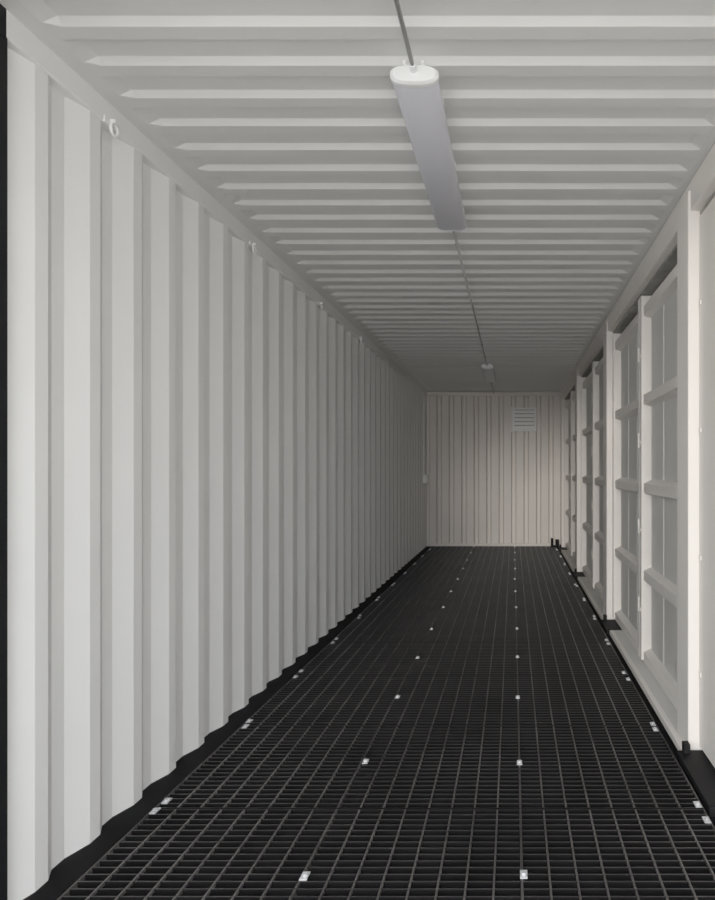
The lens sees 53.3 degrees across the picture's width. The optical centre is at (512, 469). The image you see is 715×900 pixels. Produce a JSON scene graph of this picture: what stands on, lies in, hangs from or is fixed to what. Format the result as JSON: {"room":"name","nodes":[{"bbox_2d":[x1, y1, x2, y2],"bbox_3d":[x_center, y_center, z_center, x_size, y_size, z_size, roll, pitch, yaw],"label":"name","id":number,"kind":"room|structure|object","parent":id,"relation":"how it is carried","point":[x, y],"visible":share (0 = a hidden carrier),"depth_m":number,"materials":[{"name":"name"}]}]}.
{"room":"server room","nodes":[
{"label":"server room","id":0,"kind":"room"},
{"bbox_2d":[8,48,426,899],"bbox_3d":[-1.537,0.013,6.020,0.034,2.660,12.240,0,0,0],"label":"wall","id":1,"kind":"structure","parent":0,"point":[209,472],"depth_m":2.88,"materials":[{"name":"white metal"}]},
{"bbox_2d":[0,4,7,899],"bbox_3d":[-1.538,-0.017,1.928,0.053,2.720,0.256,0,0,0],"label":"trim","id":2,"kind":"structure","parent":1,"relation":"attached to","point":[3,39],"depth_m":2.03,"materials":[{"name":"black metal"}]},
{"bbox_2d":[102,115,119,137],"bbox_3d":[-1.506,-1.284,2.580,0.032,0.062,0.090,0,0,0],"label":"ring","id":3,"kind":"object","parent":1,"relation":"attached to","point":[113,124],"visible":1,"depth_m":2.57,"materials":[{"name":"grey paint"}]},
{"bbox_2d":[6,9,426,396],"bbox_3d":[-1.547,-1.349,6.000,0.066,0.115,12.200,0,0,0],"label":"top side rail","id":4,"kind":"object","parent":1,"relation":"attached to","point":[21,40],"depth_m":2.88,"materials":[{"name":"white metal"}]},
{"bbox_2d":[249,241,256,253],"bbox_3d":[-1.506,-1.284,3.980,0.032,0.062,0.090,0,0,0],"label":"ring","id":5,"kind":"object","parent":1,"relation":"attached to","point":[253,246],"visible":1,"depth_m":3.97,"materials":[{"name":"grey paint"}]},
{"bbox_2d":[318,301,323,309],"bbox_3d":[-1.506,-1.284,5.380,0.032,0.062,0.090,0,0,0],"label":"ring","id":6,"kind":"object","parent":1,"relation":"attached to","point":[320,304],"visible":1,"depth_m":5.36,"materials":[{"name":"grey paint"}]},
{"bbox_2d":[423,394,427,482],"bbox_3d":[-1.480,-0.532,11.610,0.084,1.510,0.120,0,0,0],"label":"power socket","id":7,"kind":"object","parent":1,"relation":"attached to","point":[425,477],"visible":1,"depth_m":11.60,"materials":[{"name":"white plastic"}]},
{"bbox_2d":[0,0,714,391],"bbox_3d":[-0.275,-1.388,6.025,2.588,0.024,12.248,0,0,0],"label":"ceiling","id":8,"kind":"structure","parent":0,"point":[577,129],"depth_m":2.80,"materials":[{"name":"paint"}]},
{"bbox_2d":[390,60,466,230],"bbox_3d":[-0.335,-1.341,3.035,0.166,0.069,1.520,0,0,0],"label":"ceiling light","id":9,"kind":"object","parent":8,"relation":"attached to","point":[417,88],"depth_m":2.70,"materials":[{"name":"white plastic"}]},
{"bbox_2d":[394,0,493,392],"bbox_3d":[-0.335,-1.356,6.003,0.028,0.042,12.105,0,0,0],"label":"conduit","id":10,"kind":"object","parent":8,"relation":"attached to","point":[397,3],"visible":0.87,"depth_m":2.26,"materials":[{"name":"grey metal"}]},
{"bbox_2d":[481,363,495,382],"bbox_3d":[-0.335,-1.341,9.550,0.166,0.069,1.470,0,0,0],"label":"ceiling light","id":11,"kind":"object","parent":8,"relation":"attached to","point":[488,371],"depth_m":9.28,"materials":[{"name":"white plastic"}]},
{"bbox_2d":[23,546,714,899],"bbox_3d":[-0.280,1.402,6.030,2.600,0.122,12.260,0,0,0],"label":"floor","id":12,"kind":"structure","parent":0,"point":[608,809],"depth_m":3.01,"materials":[{"name":"black metal"}]},
{"bbox_2d":[149,546,710,880],"bbox_3d":[-0.334,1.336,6.241,2.177,0.011,11.502,0,0,0],"label":"clips","id":13,"kind":"object","parent":12,"relation":"on","point":[523,873],"visible":1,"depth_m":3.14,"materials":[{"name":"metal"}]},
{"bbox_2d":[551,538,558,546],"bbox_3d":[0.730,1.267,11.930,0.140,0.148,0.140,0,0,0],"label":"bracket","id":14,"kind":"object","parent":12,"relation":"on","point":[556,540],"visible":0.96,"depth_m":11.86,"materials":[{"name":"black metal"}]},
{"bbox_2d":[429,396,559,542],"bbox_3d":[-0.280,0.018,12.120,2.600,2.850,0.047,0,0,0],"label":"wall","id":15,"kind":"structure","parent":0,"point":[490,483],"depth_m":12.10,"materials":[{"name":"white metal"}]},
{"bbox_2d":[427,392,560,545],"bbox_3d":[-0.295,-0.016,12.085,2.450,2.718,0.070,0,0,0],"label":"trim","id":16,"kind":"structure","parent":15,"relation":"attached to","point":[428,393],"depth_m":12.06,"materials":[{"name":"beige paint"}]},
{"bbox_2d":[430,543,559,545],"bbox_3d":[-0.315,1.318,12.083,2.290,0.050,0.026,0,0,0],"label":"baseboard","id":17,"kind":"structure","parent":15,"relation":"attached to","point":[431,544],"depth_m":12.07,"materials":[{"name":"beige paint"}]},
{"bbox_2d":[510,407,535,431],"bbox_3d":[0.175,-0.892,12.070,0.470,0.450,0.060,0,0,0],"label":"air vent","id":18,"kind":"object","parent":15,"relation":"in","point":[521,419],"visible":1,"depth_m":12.05,"materials":[{"name":"white metal"}]},
{"bbox_2d":[561,143,714,399],"bbox_3d":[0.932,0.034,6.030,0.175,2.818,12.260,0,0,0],"label":"beam","id":19,"kind":"structure","parent":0,"point":[660,259],"depth_m":4.31,"materials":[{"name":"white metal"}]},
{"bbox_2d":[560,393,564,546],"bbox_3d":[0.909,0.005,11.910,0.152,2.675,0.220,0,0,0],"label":"trim","id":20,"kind":"structure","parent":19,"relation":"attached to","point":[561,398],"depth_m":11.80,"materials":[{"name":"beige paint"}]},
{"bbox_2d":[558,545,566,551],"bbox_3d":[0.853,1.328,11.580,0.155,0.090,0.420,0,0,0],"label":"trim","id":21,"kind":"structure","parent":19,"relation":"attached to","point":[560,548],"depth_m":11.59,"materials":[{"name":"black metal"}]},
{"bbox_2d":[564,392,570,554],"bbox_3d":[0.927,0.068,11.145,0.101,2.540,1.303,0,0,0],"label":"door","id":22,"kind":"structure","parent":19,"relation":"in","point":[567,403],"depth_m":11.73,"materials":[{"name":"paint"}]},
{"bbox_2d":[561,550,574,571],"bbox_3d":[0.892,1.344,10.160,0.185,0.038,2.380,0,0,0],"label":"trim","id":23,"kind":"structure","parent":19,"relation":"attached to","point":[566,554],"depth_m":10.25,"materials":[{"name":"beige paint"}]},
{"bbox_2d":[570,391,574,559],"bbox_3d":[0.927,0.068,9.825,0.101,2.540,1.303,0,0,0],"label":"door","id":24,"kind":"structure","parent":19,"relation":"in","point":[572,418],"depth_m":10.41,"materials":[{"name":"paint"}]},
{"bbox_2d":[575,368,581,571],"bbox_3d":[0.909,0.005,9.060,0.152,2.675,0.220,0,0,0],"label":"trim","id":25,"kind":"structure","parent":19,"relation":"attached to","point":[577,378],"depth_m":8.95,"materials":[{"name":"beige paint"}]},
{"bbox_2d":[572,568,585,579],"bbox_3d":[0.853,1.328,8.730,0.155,0.090,0.420,0,0,0],"label":"trim","id":26,"kind":"structure","parent":19,"relation":"attached to","point":[575,573],"depth_m":8.71,"materials":[{"name":"black metal"}]},
{"bbox_2d":[580,371,591,584],"bbox_3d":[0.927,0.068,8.294,0.101,2.540,1.303,0,0,0],"label":"door","id":27,"kind":"structure","parent":19,"relation":"in","point":[586,382],"depth_m":8.72,"materials":[{"name":"paint"}]},
{"bbox_2d":[578,577,602,618],"bbox_3d":[0.892,1.344,7.310,0.185,0.038,2.380,0,0,0],"label":"trim","id":28,"kind":"structure","parent":19,"relation":"attached to","point":[594,598],"depth_m":7.23,"materials":[{"name":"beige paint"}]},
{"bbox_2d":[592,358,602,600],"bbox_3d":[0.927,0.068,6.976,0.101,2.540,1.303,0,0,0],"label":"door","id":29,"kind":"structure","parent":19,"relation":"in","point":[597,366],"depth_m":7.57,"materials":[{"name":"paint"}]},
{"bbox_2d":[603,321,614,618],"bbox_3d":[0.909,0.005,6.210,0.152,2.675,0.220,0,0,0],"label":"trim","id":30,"kind":"structure","parent":19,"relation":"attached to","point":[607,336],"depth_m":6.10,"materials":[{"name":"beige paint"}]},
{"bbox_2d":[600,614,621,634],"bbox_3d":[0.853,1.328,5.885,0.155,0.090,0.410,0,0,0],"label":"trim","id":31,"kind":"structure","parent":19,"relation":"attached to","point":[607,625],"depth_m":5.89,"materials":[{"name":"black metal"}]},
{"bbox_2d":[612,298,639,656],"bbox_3d":[0.927,0.068,5.447,0.101,2.540,1.298,0,0,0],"label":"door","id":32,"kind":"structure","parent":19,"relation":"in","point":[626,345],"depth_m":5.70,"materials":[{"name":"paint"}]},
{"bbox_2d":[610,630,681,749],"bbox_3d":[0.892,1.344,4.465,0.185,0.038,2.410,0,0,0],"label":"trim","id":33,"kind":"structure","parent":19,"relation":"attached to","point":[665,710],"depth_m":4.19,"materials":[{"name":"beige paint"}]},
{"bbox_2d":[639,265,676,709],"bbox_3d":[0.927,0.068,4.133,0.101,2.540,1.298,0,0,0],"label":"door","id":34,"kind":"structure","parent":19,"relation":"in","point":[658,311],"depth_m":4.37,"materials":[{"name":"paint"}]},
{"bbox_2d":[677,191,701,749],"bbox_3d":[0.909,0.005,3.370,0.152,2.675,0.220,0,0,0],"label":"post","id":35,"kind":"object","parent":19,"relation":"attached to","point":[687,220],"depth_m":3.27,"materials":[{"name":"white metal"}]},
{"bbox_2d":[677,741,714,816],"bbox_3d":[0.853,1.328,2.975,0.155,0.090,0.550,0,0,0],"label":"trim","id":36,"kind":"structure","parent":19,"relation":"attached to","point":[695,764],"depth_m":3.01,"materials":[{"name":"black metal"}]},
{"bbox_2d":[699,197,714,767],"bbox_3d":[0.927,0.068,2.602,0.101,2.540,1.308,0,0,0],"label":"door","id":37,"kind":"structure","parent":19,"relation":"in","point":[707,218],"depth_m":3.12,"materials":[{"name":"paint"}]}
]}

